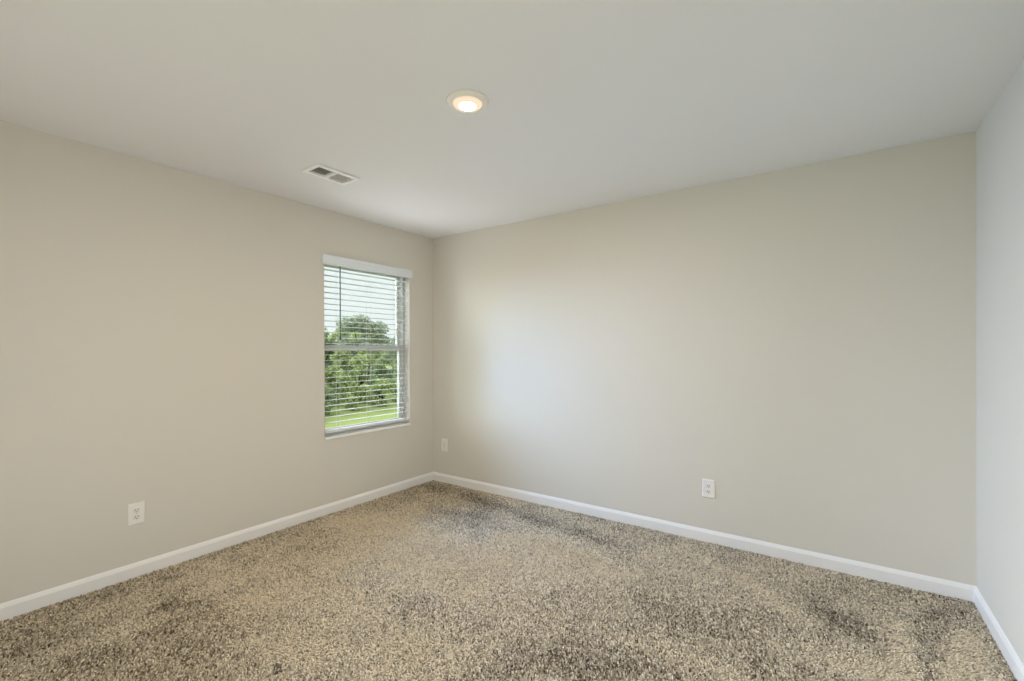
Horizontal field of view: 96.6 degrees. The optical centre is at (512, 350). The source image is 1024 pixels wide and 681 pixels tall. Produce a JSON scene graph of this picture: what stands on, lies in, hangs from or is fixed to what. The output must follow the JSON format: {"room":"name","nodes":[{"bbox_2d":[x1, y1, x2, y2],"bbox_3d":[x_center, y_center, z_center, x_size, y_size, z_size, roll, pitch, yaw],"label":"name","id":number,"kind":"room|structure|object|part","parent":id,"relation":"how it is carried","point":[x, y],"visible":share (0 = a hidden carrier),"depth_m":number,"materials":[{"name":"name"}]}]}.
{"room":"empty bedroom","nodes":[
{"label":"empty bedroom","id":0,"kind":"room"},
{"bbox_2d":[0,120,432,603],"bbox_3d":[-1.922,0.094,3.181,0.160,2.451,3.640,0,0,35],"label":"wall","id":1,"kind":"structure","parent":0,"point":[162,326],"depth_m":2.76,"materials":[{"name":"beige paint"}]},
{"bbox_2d":[128,501,144,525],"bbox_3d":[-2.189,0.947,2.653,0.010,0.124,0.079,0,0,35],"label":"wall outlet","id":2,"kind":"object","parent":1,"relation":"attached to","point":[136,511],"visible":1,"depth_m":2.65,"materials":[{"name":"white plastic"}]},
{"bbox_2d":[133,514,139,519],"bbox_3d":[-2.186,0.966,2.651,0.003,0.027,0.034,0,0,35],"label":"receptacle","id":3,"kind":"object","parent":2,"relation":"attached to","point":[135,516],"depth_m":2.65,"materials":[{"name":"grey plastic"}]},
{"bbox_2d":[133,508,139,512],"bbox_3d":[-2.186,0.927,2.651,0.003,0.027,0.034,0,0,35],"label":"receptacle","id":4,"kind":"object","parent":2,"relation":"attached to","point":[135,510],"depth_m":2.65,"materials":[{"name":"grey plastic"}]},
{"bbox_2d":[0,472,432,621],"bbox_3d":[-1.802,1.274,3.200,0.012,0.091,3.480,0,0,35],"label":"baseboard","id":5,"kind":"structure","parent":1,"relation":"attached to","point":[23,605],"depth_m":2.83,"materials":[{"name":"white paint"}]},
{"bbox_2d":[324,264,409,439],"bbox_3d":[-1.302,-0.024,4.043,0.162,1.466,0.894,0,0,35],"label":"window","id":6,"kind":"structure","parent":1,"relation":"in","point":[399,348],"depth_m":4.29,"materials":[{"name":"white plastic"}]},
{"bbox_3d":[-1.352,-0.367,4.077,0.023,0.731,0.846,0,0,35],"label":"sash","id":7,"kind":"part","parent":6,"relation":"part of","materials":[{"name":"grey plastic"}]},
{"bbox_3d":[-1.326,0.318,4.062,0.030,0.734,0.846,0,0,35],"label":"sash","id":8,"kind":"part","parent":6,"relation":"part of","materials":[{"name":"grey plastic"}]},
{"bbox_2d":[321,254,412,433],"bbox_3d":[-1.261,-0.053,4.005,0.096,1.431,0.933,0,0,35],"label":"window blind","id":9,"kind":"object","parent":6,"relation":"attached to","point":[326,259],"visible":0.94,"depth_m":3.96,"materials":[{"name":"white plastic"}]},
{"bbox_3d":[-1.274,-0.730,4.022,0.054,0.047,0.876,0,0,35],"label":"head rail","id":10,"kind":"part","parent":9,"relation":"part of","materials":[{"name":"white plastic"}]},
{"bbox_3d":[-1.271,0.652,4.025,0.051,0.021,0.874,0,0,35],"label":"rail","id":11,"kind":"part","parent":9,"relation":"part of","materials":[{"name":"white plastic"}]},
{"bbox_3d":[-1.272,-0.032,4.025,0.056,1.348,0.004,0,0,35],"label":"ladder cord","id":12,"kind":"part","parent":9,"relation":"part of","materials":[{"name":"white fabric"}]},
{"bbox_3d":[-1.268,0.700,4.022,0.084,0.018,0.892,0,0,35],"label":"sill","id":13,"kind":"part","parent":6,"relation":"part of","materials":[{"name":"white"}]},
{"bbox_2d":[12,511,990,680],"bbox_3d":[-0.202,1.378,2.073,4.247,0.120,3.800,0,0,35],"label":"floor","id":14,"kind":"structure","parent":0,"point":[363,511],"depth_m":2.19,"materials":[{"name":"brown carpet"}]},
{"bbox_2d":[0,480,1016,680],"bbox_3d":[-0.202,1.309,2.072,3.905,0.019,3.458,0,0,35],"label":"carpet","id":15,"kind":"object","parent":14,"relation":"on","point":[464,512],"visible":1,"depth_m":2.27,"materials":[{"name":"beige carpet"}]},
{"bbox_2d":[0,0,1023,238],"bbox_3d":[-0.208,-1.203,2.067,4.247,0.140,3.800,0,0,35],"label":"ceiling","id":16,"kind":"structure","parent":0,"point":[592,103],"depth_m":1.95,"materials":[{"name":"white paint"}]},
{"bbox_2d":[300,164,359,184],"bbox_3d":[-1.161,-1.205,2.917,0.185,0.178,0.307,0,0,35],"label":"ceiling vent","id":17,"kind":"object","parent":16,"relation":"in","point":[318,170],"visible":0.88,"depth_m":2.92,"materials":[{"name":"white metal"}]},
{"bbox_2d":[446,90,487,112],"bbox_3d":[-0.205,-1.120,2.068,0.189,0.024,0.189,0,0,35],"label":"recessed light","id":18,"kind":"object","parent":16,"relation":"in","point":[463,101],"visible":1,"depth_m":2.04,"materials":[{"name":"white glass"}]},
{"bbox_2d":[433,131,975,585],"bbox_3d":[0.843,0.087,3.558,4.247,2.451,0.160,0,0,35],"label":"wall","id":19,"kind":"structure","parent":0,"point":[800,341],"depth_m":2.97,"materials":[{"name":"white paint"}]},
{"bbox_2d":[442,439,447,451],"bbox_3d":[-0.678,0.936,4.528,0.080,0.124,0.010,0,0,35],"label":"wall plate","id":20,"kind":"object","parent":19,"relation":"attached to","point":[444,441],"visible":1,"depth_m":4.52,"materials":[{"name":"white plastic"}]},
{"bbox_2d":[433,472,975,602],"bbox_3d":[0.796,1.267,3.490,3.927,0.091,0.012,0,0,35],"label":"baseboard","id":21,"kind":"structure","parent":19,"relation":"attached to","point":[933,585],"depth_m":2.97,"materials":[{"name":"white paint"}]},
{"bbox_2d":[702,479,714,498],"bbox_3d":[1.336,0.939,3.110,0.079,0.124,0.010,0,0,35],"label":"wall outlet","id":22,"kind":"object","parent":19,"relation":"attached to","point":[708,486],"visible":1,"depth_m":3.11,"materials":[{"name":"white plastic"}]},
{"bbox_2d":[976,58,1023,663],"bbox_3d":[1.420,0.091,0.828,0.160,2.451,3.640,0,0,35],"label":"wall","id":23,"kind":"structure","parent":0,"point":[1000,136],"depth_m":2.02,"materials":[{"name":"white paint"}]},
{"bbox_2d":[974,586,1023,680],"bbox_3d":[1.398,1.271,0.945,0.012,0.091,3.480,0,0,35],"label":"baseboard","id":24,"kind":"structure","parent":23,"relation":"attached to","point":[1014,662],"depth_m":1.99,"materials":[{"name":"white paint"}]},
{"label":"outside","id":25,"kind":"structure","parent":0,"visible":0},
{"bbox_2d":[325,365,396,427],"bbox_3d":[-30.311,4.297,68.229,118.500,0.239,170.000,0,0,35],"label":"lawn","id":26,"kind":"structure","parent":25,"point":[337,407],"depth_m":31.92,"materials":[{"name":"green plant"}]},
{"bbox_2d":[324,327,339,367],"bbox_3d":[-23.170,0.739,54.968,5.618,7.240,5.632,0,0,35],"label":"tree","id":27,"kind":"object","parent":26,"relation":"on","point":[327,353],"visible":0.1,"depth_m":54.44,"materials":[{"name":"green plant"}]},
{"bbox_2d":[325,385,340,414],"bbox_3d":[-13.255,3.163,31.458,2.692,2.668,2.475,0,0,-41],"label":"shrub","id":28,"kind":"object","parent":26,"relation":"on","point":[333,396],"visible":0.38,"depth_m":31.18,"materials":[{"name":"green plant"}]},
{"bbox_2d":[325,365,346,403],"bbox_3d":[-14.282,2.746,36.372,2.589,3.285,2.100,0,0,35],"label":"shrub","id":29,"kind":"object","parent":26,"relation":"on","point":[330,381],"visible":0.56,"depth_m":36.17,"materials":[{"name":"green plant"}]},
{"bbox_2d":[325,329,352,367],"bbox_3d":[-25.776,0.407,67.628,6.538,7.866,5.810,0,0,35],"label":"tree","id":30,"kind":"object","parent":26,"relation":"on","point":[336,335],"visible":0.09,"depth_m":66.97,"materials":[{"name":"green plant"}]},
{"bbox_2d":[326,351,357,395],"bbox_3d":[-15.384,2.262,40.693,2.940,5.144,2.348,0,0,-6],"label":"shrub","id":31,"kind":"object","parent":26,"relation":"on","point":[345,361],"visible":0.34,"depth_m":40.62,"materials":[{"name":"green plant"}]},
{"bbox_2d":[336,369,372,410],"bbox_3d":[-11.970,3.024,34.326,2.642,3.440,2.048,0,0,-38],"label":"shrub","id":32,"kind":"object","parent":26,"relation":"on","point":[345,380],"visible":0.8,"depth_m":33.89,"materials":[{"name":"green plant"}]},
{"bbox_2d":[345,355,368,402],"bbox_3d":[-13.082,2.378,38.749,2.427,4.129,2.010,0,0,35],"label":"shrub","id":33,"kind":"object","parent":26,"relation":"on","point":[359,364],"visible":0.64,"depth_m":38.19,"materials":[{"name":"green plant"}]},
{"bbox_3d":[-12.970,2.620,38.763,1.134,3.526,0.604,0,0,35],"label":"stem","id":34,"kind":"part","parent":33,"relation":"part of","materials":[{"name":"plant"}]},
{"bbox_2d":[334,314,389,384],"bbox_3d":[-17.011,0.068,51.478,5.756,8.566,5.116,0,0,10],"label":"tree","id":35,"kind":"object","parent":26,"relation":"on","point":[377,341],"visible":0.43,"depth_m":50.63,"materials":[{"name":"green plant"}]},
{"bbox_2d":[353,351,376,384],"bbox_3d":[-14.205,2.122,43.418,2.397,5.052,2.540,0,0,19],"label":"shrub","id":36,"kind":"object","parent":26,"relation":"on","point":[359,352],"visible":0.16,"depth_m":43.27,"materials":[{"name":"green plant"}]},
{"bbox_2d":[349,331,384,381],"bbox_3d":[-20.108,0.632,61.040,5.986,7.573,5.499,0,0,-15],"label":"tree","id":37,"kind":"object","parent":26,"relation":"on","point":[353,334],"visible":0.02,"depth_m":60.48,"materials":[{"name":"green plant"}]},
{"bbox_2d":[367,356,391,397],"bbox_3d":[-11.942,2.409,41.150,2.102,3.923,2.652,0,0,35],"label":"shrub","id":38,"kind":"object","parent":26,"relation":"on","point":[384,361],"visible":0.52,"depth_m":40.82,"materials":[{"name":"green plant"}]},
{"bbox_2d":[365,377,394,406],"bbox_3d":[-10.731,3.382,36.771,2.599,2.585,2.017,0,0,-24],"label":"shrub","id":39,"kind":"object","parent":26,"relation":"on","point":[389,382],"visible":0.77,"depth_m":36.28,"materials":[{"name":"green plant"}]},
{"bbox_2d":[374,352,396,386],"bbox_3d":[-12.888,2.364,46.236,2.174,4.466,2.395,0,0,11],"label":"shrub","id":40,"kind":"object","parent":26,"relation":"on","point":[387,372],"visible":0.3,"depth_m":46.13,"materials":[{"name":"green plant"}]},
{"bbox_2d":[379,336,396,379],"bbox_3d":[-17.278,0.968,67.478,4.929,6.824,6.473,0,0,35],"label":"tree","id":41,"kind":"object","parent":26,"relation":"on","point":[392,356],"visible":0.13,"depth_m":66.62,"materials":[{"name":"green plant"}]},
{"bbox_2d":[389,368,396,401],"bbox_3d":[-9.519,2.868,39.405,2.795,3.573,2.547,0,0,35],"label":"shrub","id":42,"kind":"object","parent":26,"relation":"on","point":[394,375],"visible":0.05,"depth_m":38.74,"materials":[{"name":"green plant"}]}
]}

